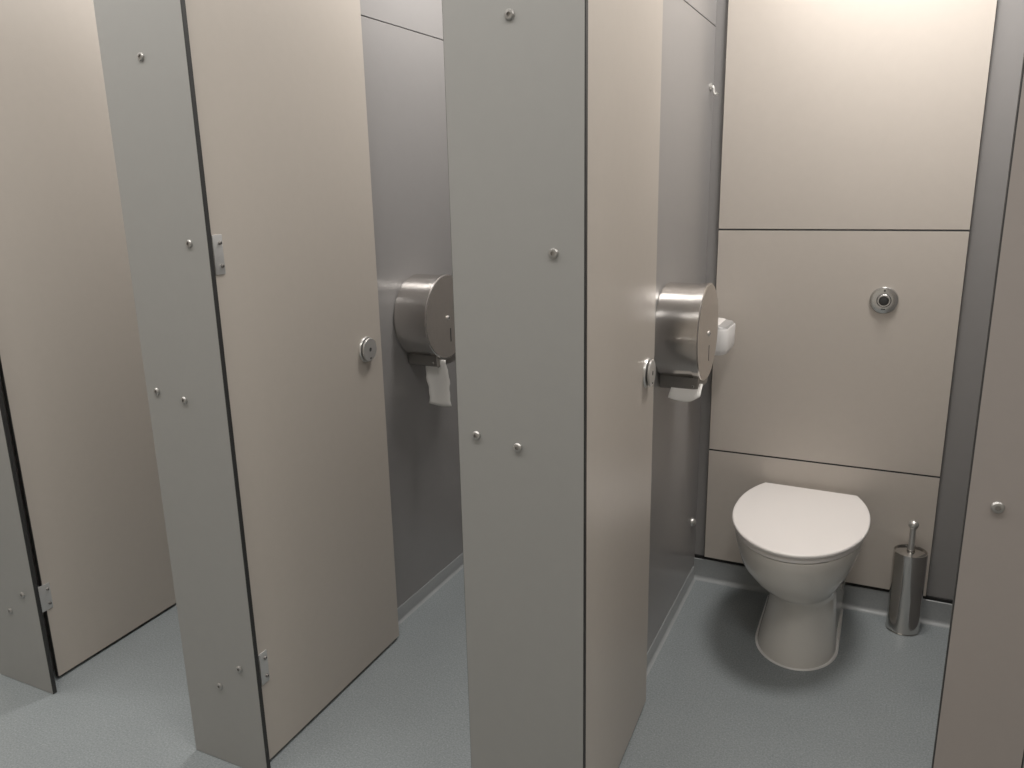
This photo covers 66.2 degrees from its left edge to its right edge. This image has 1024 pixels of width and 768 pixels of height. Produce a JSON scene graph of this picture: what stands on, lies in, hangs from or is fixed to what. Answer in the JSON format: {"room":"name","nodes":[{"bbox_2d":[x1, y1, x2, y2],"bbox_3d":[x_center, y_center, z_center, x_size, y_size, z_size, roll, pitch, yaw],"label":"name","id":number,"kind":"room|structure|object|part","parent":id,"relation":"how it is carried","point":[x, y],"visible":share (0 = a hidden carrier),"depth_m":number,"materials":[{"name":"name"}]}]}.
{"room":"public restroom","nodes":[
{"label":"public restroom","id":0,"kind":"room"},
{"bbox_2d":[0,375,53,668],"bbox_3d":[-1.200,-0.517,2.732,0.040,2.600,1.462,6,16,25],"label":"wall","id":1,"kind":"structure","parent":0,"point":[0,375],"depth_m":2.33,"materials":[{"name":"grey laminate"}]},
{"bbox_2d":[0,0,175,676],"bbox_3d":[-1.294,-0.215,2.418,0.030,2.150,0.651,5,15,22],"label":"door leaf","id":2,"kind":"structure","parent":1,"relation":"in","point":[72,373],"depth_m":2.36,"materials":[{"name":"beige laminate"}]},
{"bbox_2d":[0,567,948,767],"bbox_3d":[-0.399,1.219,1.295,6.400,0.100,4.074,6,16,25],"label":"floor","id":3,"kind":"structure","parent":0,"point":[713,700],"depth_m":2.25,"materials":[{"name":"plastic"}]},
{"bbox_2d":[0,384,56,693],"bbox_3d":[-1.502,-0.202,2.116,0.254,2.300,0.018,6,16,25],"label":"pilaster","id":4,"kind":"object","parent":3,"relation":"on","point":[25,657],"visible":1,"depth_m":2.29,"materials":[{"name":"grey laminate"}]},
{"bbox_2d":[93,0,270,767],"bbox_3d":[-0.751,-0.129,1.765,0.250,2.300,0.018,6,16,25],"label":"pilaster","id":5,"kind":"object","parent":3,"relation":"on","point":[145,51],"visible":1,"depth_m":1.77,"materials":[{"name":"grey laminate"}]},
{"bbox_2d":[360,0,462,607],"bbox_3d":[-0.431,-0.298,2.410,0.030,2.300,1.460,6,16,25],"label":"wall","id":6,"kind":"structure","parent":3,"relation":"on","point":[402,40],"depth_m":2.58,"materials":[{"name":"grey laminate"}]},
{"bbox_2d":[185,0,398,758],"bbox_3d":[-0.521,-0.139,2.051,0.029,2.150,0.631,5,15,24],"label":"door leaf","id":7,"kind":"structure","parent":6,"relation":"in","point":[280,92],"depth_m":2.02,"materials":[{"name":"beige laminate"}]},
{"bbox_3d":[-0.414,-0.100,2.279,0.010,0.067,0.067,5,15,24],"label":"turn knob","id":8,"kind":"part","parent":7,"relation":"part of","materials":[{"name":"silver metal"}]},
{"bbox_3d":[-0.450,-1.229,2.176,0.030,0.378,1.460,6,16,25],"label":"panel","id":9,"kind":"part","parent":6,"relation":"part of","materials":[{"name":"grey laminate"}]},
{"bbox_2d":[394,274,455,406],"bbox_3d":[-0.255,-0.146,2.613,0.141,0.439,0.276,6,16,25],"label":"dispenser","id":10,"kind":"object","parent":6,"relation":"attached to","point":[424,306],"visible":0.85,"depth_m":2.52,"materials":[{"name":"silver metal"}]},
{"bbox_2d":[408,354,455,367],"bbox_3d":[-0.265,-0.090,2.633,0.108,0.042,0.132,6,16,25],"label":"outlet","id":11,"kind":"object","parent":10,"relation":"attached to","point":[428,360],"depth_m":2.58,"materials":[{"name":"silver metal"}]},
{"bbox_2d":[397,553,463,625],"bbox_3d":[-0.393,0.796,2.667,0.013,0.052,1.440,6,16,25],"label":"baseboard","id":12,"kind":"structure","parent":6,"relation":"attached to","point":[415,601],"depth_m":2.86,"materials":[{"name":"grey plastic"}]},
{"bbox_2d":[442,0,587,767],"bbox_3d":[0.011,-0.055,1.409,0.257,2.300,0.018,6,16,25],"label":"pilaster","id":13,"kind":"object","parent":3,"relation":"on","point":[516,71],"visible":1,"depth_m":1.40,"materials":[{"name":"grey laminate"}]},
{"bbox_2d":[647,0,716,651],"bbox_3d":[0.342,-0.223,2.049,0.044,2.300,1.460,6,16,25],"label":"wall","id":14,"kind":"structure","parent":3,"relation":"on","point":[688,27],"depth_m":2.38,"materials":[{"name":"grey laminate"}]},
{"bbox_2d":[586,0,662,767],"bbox_3d":[0.237,-0.065,1.697,0.029,2.150,0.631,5,15,23],"label":"door leaf","id":15,"kind":"structure","parent":14,"relation":"in","point":[625,36],"depth_m":1.71,"materials":[{"name":"beige laminate"}]},
{"bbox_3d":[0.341,-0.027,1.926,0.010,0.067,0.067,5,15,23],"label":"turn knob","id":16,"kind":"part","parent":15,"relation":"part of","materials":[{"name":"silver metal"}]},
{"bbox_2d":[646,566,695,677],"bbox_3d":[0.374,0.870,2.308,0.013,0.052,1.440,6,16,25],"label":"baseboard","id":17,"kind":"structure","parent":14,"relation":"attached to","point":[662,634],"depth_m":2.62,"materials":[{"name":"grey plastic"}]},
{"bbox_2d":[654,282,717,401],"bbox_3d":[0.499,-0.127,2.233,0.127,0.324,0.276,6,16,25],"label":"dispenser","id":18,"kind":"object","parent":14,"relation":"attached to","point":[686,315],"visible":0.98,"depth_m":2.14,"materials":[{"name":"silver metal"}]},
{"bbox_2d":[660,375,707,388],"bbox_3d":[0.496,-0.015,2.263,0.108,0.042,0.132,6,16,25],"label":"outlet","id":19,"kind":"object","parent":18,"relation":"attached to","point":[666,381],"depth_m":2.20,"materials":[{"name":"silver metal"}]},
{"bbox_3d":[0.317,-1.155,1.818,0.030,0.378,1.460,6,16,25],"label":"panel","id":20,"kind":"part","parent":14,"relation":"part of","materials":[{"name":"grey laminate"}]},
{"bbox_2d":[710,83,717,94],"bbox_3d":[0.643,-0.936,2.493,0.027,0.039,0.024,6,16,25],"label":"coat hook","id":21,"kind":"object","parent":14,"relation":"attached to","point":[711,85],"visible":1,"depth_m":2.49,"materials":[{"name":"silver metal"}]},
{"bbox_3d":[0.645,-0.933,2.493,0.024,0.033,0.009,6,16,25],"label":"hook arm","id":22,"kind":"part","parent":21,"relation":"part of","materials":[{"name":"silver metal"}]},
{"bbox_2d":[715,318,734,355],"bbox_3d":[0.662,-0.158,2.585,0.120,0.102,0.160,6,16,25],"label":"dispenser","id":23,"kind":"object","parent":14,"relation":"attached to","point":[726,328],"visible":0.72,"depth_m":2.51,"materials":[{"name":"white plastic"}]},
{"bbox_3d":[0.647,-0.207,2.581,0.088,0.003,0.144,6,16,25],"label":"box lid","id":24,"kind":"part","parent":23,"relation":"part of","materials":[{"name":"white plastic"}]},
{"bbox_2d":[732,482,869,670],"bbox_3d":[0.898,0.619,2.493,0.401,0.427,0.563,6,16,25],"label":"toilet","id":25,"kind":"object","parent":3,"relation":"on","point":[801,545],"visible":1,"depth_m":2.38,"materials":[{"name":"white ceramic"}]},
{"bbox_3d":[0.889,0.437,2.437,0.387,0.016,0.524,6,16,25],"label":"seat","id":26,"kind":"part","parent":25,"relation":"part of","materials":[{"name":"white plastic"}]},
{"bbox_3d":[0.889,0.421,2.433,0.401,0.013,0.542,6,16,25],"label":"lid","id":27,"kind":"part","parent":25,"relation":"part of","materials":[{"name":"white plastic"}]},
{"bbox_2d":[885,520,927,635],"bbox_3d":[1.285,0.620,2.547,0.102,0.384,0.102,6,16,25],"label":"toilet brush","id":28,"kind":"object","parent":3,"relation":"on","point":[909,561],"visible":1,"depth_m":2.52,"materials":[{"name":"silver metal"}]},
{"bbox_3d":[1.283,0.536,2.526,0.093,0.010,0.093,6,16,25],"label":"holder lid","id":29,"kind":"part","parent":28,"relation":"part of","materials":[{"name":"silver metal"}]},
{"bbox_3d":[1.282,0.499,2.517,0.020,0.076,0.020,6,16,25],"label":"handle","id":30,"kind":"part","parent":28,"relation":"part of","materials":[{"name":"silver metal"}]},
{"bbox_3d":[1.281,0.448,2.504,0.031,0.030,0.031,6,16,25],"label":"handle knob","id":31,"kind":"part","parent":28,"relation":"part of","materials":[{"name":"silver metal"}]},
{"bbox_2d":[931,56,1023,767],"bbox_3d":[0.713,0.013,1.081,0.117,2.300,0.018,6,16,25],"label":"pilaster","id":32,"kind":"object","parent":3,"relation":"on","point":[980,722],"visible":1,"depth_m":1.15,"materials":[{"name":"grey laminate"}]},
{"bbox_2d":[695,0,1023,599],"bbox_3d":[0.472,-0.566,2.789,6.400,2.800,0.100,6,16,25],"label":"wall","id":33,"kind":"structure","parent":0,"point":[1007,53],"depth_m":2.41,"materials":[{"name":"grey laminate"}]},
{"bbox_2d":[704,449,939,595],"bbox_3d":[1.042,0.469,2.714,0.733,0.419,0.013,6,16,25],"label":"panel","id":34,"kind":"object","parent":33,"relation":"attached to","point":[893,499],"visible":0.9,"depth_m":2.65,"materials":[{"name":"beige laminate"}]},
{"bbox_2d":[694,554,952,628],"bbox_3d":[1.065,0.726,2.763,0.851,0.082,0.026,6,16,25],"label":"baseboard","id":35,"kind":"structure","parent":33,"relation":"attached to","point":[934,613],"depth_m":2.71,"materials":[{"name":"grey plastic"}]},
{"bbox_2d":[709,230,969,476],"bbox_3d":[1.026,-0.109,2.561,0.733,0.771,0.030,6,16,25],"label":"panel","id":36,"kind":"object","parent":33,"relation":"attached to","point":[811,371],"depth_m":2.54,"materials":[{"name":"beige laminate"}]},
{"bbox_3d":[1.160,-0.260,2.448,0.084,0.084,0.016,6,16,25],"label":"flush button","id":37,"kind":"part","parent":36,"relation":"part of","materials":[{"name":"silver metal"}]},
{"bbox_2d":[718,0,997,229],"bbox_3d":[1.009,-1.118,2.315,0.733,1.301,0.013,6,16,25],"label":"panel","id":38,"kind":"object","parent":33,"relation":"attached to","point":[838,114],"visible":1,"depth_m":2.38,"materials":[{"name":"beige laminate"}]}
]}

